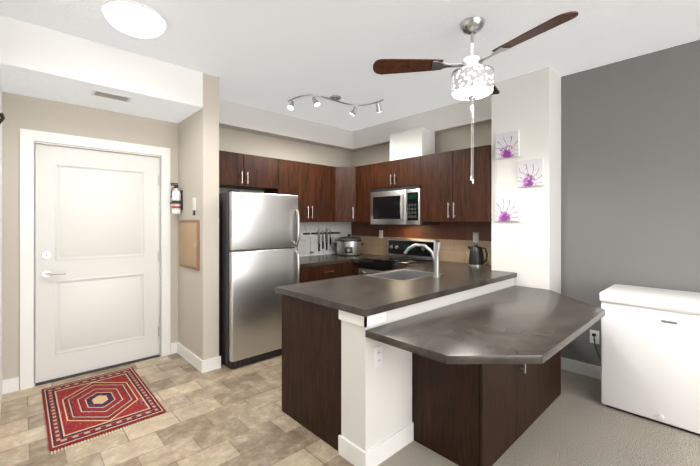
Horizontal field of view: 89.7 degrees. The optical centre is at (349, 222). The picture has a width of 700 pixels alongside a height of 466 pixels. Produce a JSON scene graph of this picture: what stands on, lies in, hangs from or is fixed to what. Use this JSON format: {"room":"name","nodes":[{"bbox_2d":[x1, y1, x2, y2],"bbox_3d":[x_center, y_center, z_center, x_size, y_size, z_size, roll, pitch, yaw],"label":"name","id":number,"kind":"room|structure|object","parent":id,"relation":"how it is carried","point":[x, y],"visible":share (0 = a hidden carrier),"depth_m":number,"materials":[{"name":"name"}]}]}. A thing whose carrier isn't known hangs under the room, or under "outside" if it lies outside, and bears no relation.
{"room":"kitchen","nodes":[
{"label":"kitchen","id":0,"kind":"room"},
{"bbox_2d":[0,77,1,412],"bbox_3d":[-1.816,0.005,1.665,0.168,2.740,3.000,0,0,-43],"label":"wall","id":1,"kind":"structure","parent":0,"point":[0,248],"depth_m":2.54,"materials":[{"name":"white paint"}]},
{"bbox_2d":[0,113,4,123],"bbox_3d":[-1.218,-0.332,1.198,0.064,0.090,0.016,0,0,-43],"label":"coat hook","id":2,"kind":"object","parent":1,"relation":"attached to","point":[2,117],"visible":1,"depth_m":1.21,"materials":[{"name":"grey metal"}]},
{"bbox_2d":[0,15,202,122],"bbox_3d":[-2.063,-1.205,3.017,1.322,0.320,0.690,0,0,-43],"label":"ceiling bulkhead","id":3,"kind":"object","parent":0,"point":[36,61],"visible":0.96,"depth_m":2.74,"materials":[{"name":"white paint"}]},
{"bbox_2d":[90,89,132,102],"bbox_3d":[-1.974,-1.042,2.916,0.270,0.006,0.160,0,0,-43],"label":"air vent","id":4,"kind":"object","parent":3,"relation":"attached to","point":[108,95],"visible":0.98,"depth_m":2.91,"materials":[{"name":"white plastic"}]},
{"bbox_2d":[2,91,350,389],"bbox_3d":[-1.478,0.005,4.258,4.210,2.740,0.320,0,0,-43],"label":"wall","id":5,"kind":"structure","parent":0,"point":[30,113],"depth_m":3.15,"materials":[{"name":"beige paint"}]},
{"bbox_2d":[20,128,170,389],"bbox_3d":[-2.326,0.305,3.314,1.140,2.140,0.138,0,0,-43],"label":"door frame","id":6,"kind":"structure","parent":5,"relation":"attached to","point":[28,137],"depth_m":2.96,"materials":[{"name":"white wood"}]},
{"bbox_2d":[35,144,158,382],"bbox_3d":[-2.307,0.350,3.298,0.952,2.026,0.107,0,0,-43],"label":"entry door","id":7,"kind":"structure","parent":5,"relation":"in","point":[96,259],"depth_m":3.25,"materials":[{"name":"white wood"}]},
{"bbox_2d":[219,150,278,192],"bbox_3d":[-1.291,-0.578,4.027,0.875,0.365,0.327,0,0,-43],"label":"upper cabinet","id":8,"kind":"object","parent":5,"relation":"attached to","point":[236,170],"depth_m":3.95,"materials":[{"name":"brown wood"}]},
{"bbox_2d":[269,159,334,221],"bbox_3d":[-0.638,-0.380,4.639,0.914,0.760,0.327,0,0,-43],"label":"upper cabinet","id":9,"kind":"object","parent":5,"relation":"attached to","point":[314,184],"depth_m":4.53,"materials":[{"name":"brown wood"}]},
{"bbox_2d":[295,222,350,256],"bbox_3d":[-0.545,0.237,4.945,1.530,0.475,0.011,0,0,-43],"label":"backsplash","id":10,"kind":"structure","parent":5,"relation":"attached to","point":[344,228],"depth_m":5.05,"materials":[{"name":"tile"}]},
{"bbox_2d":[303,229,339,252],"bbox_3d":[-0.375,0.269,5.042,0.670,0.329,0.079,0,0,-43],"label":"rack","id":11,"kind":"object","parent":10,"relation":"attached to","point":[322,233],"visible":0.98,"depth_m":5.06,"materials":[{"name":"grey metal"}]},
{"bbox_2d":[0,353,353,465],"bbox_3d":[-0.588,1.405,3.310,4.210,0.060,2.920,0,0,-43],"label":"floor","id":12,"kind":"structure","parent":0,"point":[224,415],"depth_m":2.33,"materials":[{"name":"tile"}]},
{"bbox_2d":[42,367,166,454],"bbox_3d":[-1.920,1.369,2.706,0.640,0.010,1.144,0,0,-43],"label":"entry rug","id":13,"kind":"object","parent":12,"relation":"on","point":[81,410],"visible":1,"depth_m":2.59,"materials":[{"name":"red fabric"}]},
{"bbox_2d":[219,189,299,368],"bbox_3d":[-1.081,0.536,3.774,0.745,1.678,0.888,0,0,-43],"label":"fridge","id":14,"kind":"object","parent":12,"relation":"on","point":[259,237],"visible":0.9,"depth_m":3.41,"materials":[{"name":"grey metal"}]},
{"bbox_2d":[300,266,313,282],"bbox_3d":[-0.768,0.945,4.248,0.210,0.860,0.694,0,0,-43],"label":"base cabinet","id":15,"kind":"object","parent":12,"relation":"on","point":[306,273],"depth_m":4.03,"materials":[{"name":"brown wood"}]},
{"bbox_2d":[282,294,340,450],"bbox_3d":[0.019,0.945,2.613,0.818,0.860,0.668,0,0,-43],"label":"base cabinet","id":16,"kind":"object","parent":12,"relation":"on","point":[311,366],"depth_m":2.30,"materials":[{"name":"brown wood"}]},
{"bbox_2d":[275,242,516,316],"bbox_3d":[0.639,0.423,3.059,2.396,0.504,0.925,0,0,-43],"label":"countertop","id":17,"kind":"structure","parent":16,"relation":"on","point":[367,294],"depth_m":2.16,"materials":[{"name":"laminate"}]},
{"bbox_2d":[334,234,363,255],"bbox_3d":[-0.013,0.322,5.028,0.371,0.299,0.371,0,0,-43],"label":"slow cooker","id":18,"kind":"object","parent":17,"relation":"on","point":[349,245],"visible":1,"depth_m":4.88,"materials":[{"name":"silver metal"}]},
{"bbox_2d":[468,245,487,266],"bbox_3d":[1.373,0.357,3.784,0.164,0.228,0.228,0,0,-43],"label":"kettle","id":19,"kind":"object","parent":17,"relation":"on","point":[476,257],"visible":1,"depth_m":3.73,"materials":[{"name":"black metal"}]},
{"bbox_2d":[314,263,345,280],"bbox_3d":[-0.509,0.945,4.491,0.501,0.860,0.694,0,0,-43],"label":"base cabinet","id":20,"kind":"object","parent":12,"relation":"on","point":[322,272],"depth_m":4.26,"materials":[{"name":"brown wood"}]},
{"bbox_2d":[346,262,353,275],"bbox_3d":[-0.258,0.945,4.726,0.186,0.860,0.694,0,0,-43],"label":"base cabinet","id":21,"kind":"object","parent":12,"relation":"on","point":[350,265],"depth_m":4.50,"materials":[{"name":"brown wood"}]},
{"bbox_2d":[354,262,358,274],"bbox_3d":[0.035,0.945,5.000,0.617,0.860,0.694,0,0,-43],"label":"base cabinet","id":22,"kind":"object","parent":12,"relation":"on","point":[356,265],"depth_m":4.50,"materials":[{"name":"brown wood"}]},
{"bbox_2d":[358,238,438,274],"bbox_3d":[0.577,0.797,4.354,0.710,1.155,0.760,0,0,-43],"label":"range","id":23,"kind":"object","parent":12,"relation":"on","point":[396,257],"visible":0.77,"depth_m":4.37,"materials":[{"name":"grey metal"}]},
{"bbox_2d":[178,73,218,359],"bbox_3d":[-1.635,0.005,3.637,0.150,2.740,1.010,0,0,-43],"label":"wall","id":24,"kind":"structure","parent":0,"point":[198,179],"depth_m":3.30,"materials":[{"name":"beige paint"}]},
{"bbox_2d":[170,183,182,213],"bbox_3d":[-1.775,-0.238,3.596,0.110,0.317,0.092,0,0,-43],"label":"fire extinguisher","id":25,"kind":"object","parent":24,"relation":"attached to","point":[177,200],"visible":1,"depth_m":3.57,"materials":[{"name":"white metal"}]},
{"bbox_2d":[179,220,198,269],"bbox_3d":[-1.585,0.216,3.455,0.024,0.467,0.515,0,0,-43],"label":"bulletin board","id":26,"kind":"object","parent":24,"relation":"attached to","point":[188,243],"visible":0.98,"depth_m":3.41,"materials":[{"name":"brown"}]},
{"bbox_2d":[193,197,195,214],"bbox_3d":[-1.493,-0.150,3.366,0.012,0.170,0.075,0,0,-43],"label":"outlet","id":27,"kind":"object","parent":24,"relation":"attached to","point":[194,199],"depth_m":3.35,"materials":[{"name":"white plastic"}]},
{"bbox_2d":[219,99,357,151],"bbox_3d":[-0.798,-1.230,4.608,2.400,0.270,0.160,0,0,-43],"label":"ceiling soffit","id":28,"kind":"structure","parent":0,"point":[242,117],"depth_m":4.45,"materials":[{"name":"white paint"}]},
{"bbox_2d":[0,0,699,130],"bbox_3d":[-0.295,-1.405,0.775,7.250,0.080,7.020,0,0,-43],"label":"ceiling","id":29,"kind":"structure","parent":0,"point":[273,55],"depth_m":2.65,"materials":[{"name":"white paint"}]},
{"bbox_2d":[101,0,166,37],"bbox_3d":[-1.422,-1.310,2.335,0.370,0.108,0.371,0,0,-43],"label":"dome ceiling light","id":30,"kind":"object","parent":29,"relation":"attached to","point":[133,18],"visible":1,"depth_m":2.25,"materials":[{"name":"white glass"}]},
{"bbox_2d":[288,94,383,115],"bbox_3d":[-0.156,-1.285,3.834,1.026,0.158,0.296,0,0,-14],"label":"track light","id":31,"kind":"object","parent":29,"relation":"attached to","point":[336,98],"visible":1,"depth_m":3.82,"materials":[{"name":"silver metal"}]},
{"bbox_2d":[373,11,578,183],"bbox_3d":[0.946,-0.814,2.424,1.145,1.098,1.193,0,0,-43],"label":"ceiling fan","id":32,"kind":"object","parent":29,"relation":"hanging from","point":[472,77],"visible":1,"depth_m":2.35,"materials":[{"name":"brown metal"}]},
{"bbox_2d":[390,127,434,160],"bbox_3d":[0.761,-0.929,4.335,0.260,0.333,0.490,0,0,-43],"label":"cover","id":33,"kind":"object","parent":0,"point":[413,143],"depth_m":4.20,"materials":[{"name":"white paint"}]},
{"bbox_2d":[351,122,490,166],"bbox_3d":[0.909,0.005,4.666,0.170,2.740,2.410,0,0,-43],"label":"wall","id":34,"kind":"structure","parent":0,"point":[468,137],"depth_m":4.25,"materials":[{"name":"beige paint"}]},
{"bbox_2d":[335,167,354,221],"bbox_3d":[-0.062,-0.380,4.832,0.207,0.756,0.207,0,0,-43],"label":"upper cabinet","id":35,"kind":"object","parent":34,"relation":"attached to","point":[344,176],"depth_m":4.82,"materials":[{"name":"brown wood"}]},
{"bbox_2d":[355,164,373,221],"bbox_3d":[0.324,-0.380,4.857,0.416,0.760,0.301,0,0,-43],"label":"upper cabinet","id":36,"kind":"object","parent":34,"relation":"attached to","point":[362,173],"depth_m":4.71,"materials":[{"name":"brown wood"}]},
{"bbox_2d":[371,156,422,188],"bbox_3d":[0.695,-0.593,4.461,0.416,0.335,0.784,0,0,-43],"label":"upper cabinet","id":37,"kind":"object","parent":34,"relation":"attached to","point":[405,172],"depth_m":4.27,"materials":[{"name":"brown wood"}]},
{"bbox_2d":[370,185,439,224],"bbox_3d":[0.668,-0.194,4.436,0.484,0.452,0.777,0,0,-43],"label":"microwave","id":38,"kind":"object","parent":37,"relation":"attached to","point":[397,206],"visible":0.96,"depth_m":4.26,"materials":[{"name":"grey metal"}]},
{"bbox_2d":[351,222,490,264],"bbox_3d":[0.842,0.237,4.604,0.011,0.475,2.407,0,0,-43],"label":"backsplash","id":39,"kind":"structure","parent":34,"relation":"attached to","point":[455,239],"depth_m":4.31,"materials":[{"name":"tile"}]},
{"bbox_2d":[379,230,382,237],"bbox_3d":[0.442,0.175,5.016,0.008,0.115,0.070,0,0,-43],"label":"outlet","id":40,"kind":"object","parent":39,"relation":"attached to","point":[380,231],"depth_m":5.01,"materials":[{"name":"white plastic"}]},
{"bbox_2d":[473,232,478,242],"bbox_3d":[1.420,0.175,3.973,0.008,0.115,0.070,0,0,-43],"label":"outlet","id":41,"kind":"object","parent":39,"relation":"attached to","point":[475,234],"depth_m":3.97,"materials":[{"name":"white plastic"}]},
{"bbox_2d":[421,145,490,221],"bbox_3d":[1.238,-0.380,3.881,0.416,0.760,0.806,0,0,-43],"label":"upper cabinet","id":42,"kind":"object","parent":34,"relation":"attached to","point":[450,192],"depth_m":3.69,"materials":[{"name":"brown wood"}]},
{"bbox_2d":[353,95,491,149],"bbox_3d":[0.858,-1.230,4.508,0.120,0.270,2.250,0,0,-43],"label":"ceiling soffit","id":43,"kind":"structure","parent":0,"point":[460,115],"depth_m":4.26,"materials":[{"name":"white paint"}]},
{"bbox_2d":[339,278,513,451],"bbox_3d":[0.742,0.946,2.693,2.012,0.858,0.224,0,0,-43],"label":"wall","id":44,"kind":"structure","parent":0,"point":[376,405],"depth_m":2.05,"materials":[{"name":"white paint"}]},
{"bbox_2d":[374,345,382,367],"bbox_3d":[0.161,0.765,2.006,0.070,0.115,0.008,0,0,-43],"label":"outlet","id":45,"kind":"object","parent":44,"relation":"attached to","point":[378,355],"depth_m":2.00,"materials":[{"name":"white plastic"}]},
{"bbox_2d":[491,67,560,293],"bbox_3d":[1.773,0.005,3.467,0.550,2.740,0.520,0,0,-43],"label":"wall","id":46,"kind":"structure","parent":0,"point":[528,105],"depth_m":3.23,"materials":[{"name":"white paint"}]},
{"bbox_2d":[496,130,519,158],"bbox_3d":[1.493,-0.730,3.339,0.030,0.240,0.215,0,0,-43],"label":"picture","id":47,"kind":"object","parent":46,"relation":"attached to","point":[507,144],"visible":0.93,"depth_m":3.32,"materials":[{"name":"white paper"}]},
{"bbox_2d":[496,195,519,220],"bbox_3d":[1.493,-0.130,3.339,0.030,0.240,0.215,0,0,-43],"label":"picture","id":48,"kind":"object","parent":46,"relation":"attached to","point":[507,208],"visible":0.96,"depth_m":3.32,"materials":[{"name":"white paper"}]},
{"bbox_2d":[517,158,543,186],"bbox_3d":[1.633,-0.445,3.189,0.030,0.240,0.215,0,0,-43],"label":"picture","id":49,"kind":"object","parent":46,"relation":"attached to","point":[530,172],"visible":0.96,"depth_m":3.17,"materials":[{"name":"paper"}]},
{"bbox_2d":[378,369,699,465],"bbox_3d":[0.704,1.406,-0.290,7.250,0.060,4.100,0,0,-43],"label":"floor carpet","id":50,"kind":"object","parent":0,"point":[576,422],"depth_m":2.21,"materials":[{"name":"beige carpet"}]},
{"bbox_2d":[365,285,604,465],"bbox_3d":[1.087,0.984,2.330,2.003,0.782,0.798,0,0,-43],"label":"kitchen island","id":51,"kind":"object","parent":50,"relation":"on","point":[486,379],"depth_m":2.04,"materials":[{"name":"laminate"}]},
{"bbox_2d":[599,284,699,435],"bbox_3d":[2.368,0.948,2.476,0.562,0.855,0.916,0,0,-43],"label":"chest freezer","id":52,"kind":"object","parent":50,"relation":"on","point":[650,353],"visible":1,"depth_m":2.42,"materials":[{"name":"white metal"}]},
{"bbox_2d":[592,333,600,359],"bbox_3d":[2.225,1.175,3.019,0.026,0.384,0.249,0,0,-43],"label":"plug","id":53,"kind":"object","parent":52,"relation":"attached to","point":[593,335],"visible":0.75,"depth_m":3.09,"materials":[{"name":"black plastic"}]},
{"bbox_2d":[561,40,699,365],"bbox_3d":[3.316,0.005,2.056,0.230,2.740,3.650,0,0,-43],"label":"wall","id":54,"kind":"structure","parent":0,"point":[630,171],"depth_m":2.93,"materials":[{"name":"grey paint"}]},
{"bbox_2d":[590,330,598,343],"bbox_3d":[2.162,1.015,3.112,0.008,0.115,0.070,0,0,-43],"label":"outlet","id":55,"kind":"object","parent":54,"relation":"attached to","point":[591,331],"depth_m":3.11,"materials":[{"name":"white plastic"}]},
{"bbox_3d":[2.109,0.006,-1.680,7.100,2.740,0.150,0,0,-43],"label":"wall","id":56,"kind":"structure","parent":0,"visible":0},
{"bbox_2d":[174,342,204,372],"bbox_3d":[-1.587,1.320,3.454,0.030,0.110,0.703,0,0,-43],"label":"baseboard","id":57,"kind":"structure","parent":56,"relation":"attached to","point":[194,360],"depth_m":3.41,"materials":[{"name":"white wood"}]},
{"bbox_2d":[361,422,413,465],"bbox_3d":[0.243,1.320,2.079,0.443,0.110,0.013,0,0,-43],"label":"baseboard","id":58,"kind":"structure","parent":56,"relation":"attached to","point":[378,453],"depth_m":2.05,"materials":[{"name":"white wood"}]},
{"bbox_2d":[563,357,600,379],"bbox_3d":[3.227,1.320,1.973,0.013,0.110,3.650,0,0,-43],"label":"baseboard","id":59,"kind":"structure","parent":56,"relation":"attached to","point":[586,369],"depth_m":3.17,"materials":[{"name":"white wood"}]}
]}

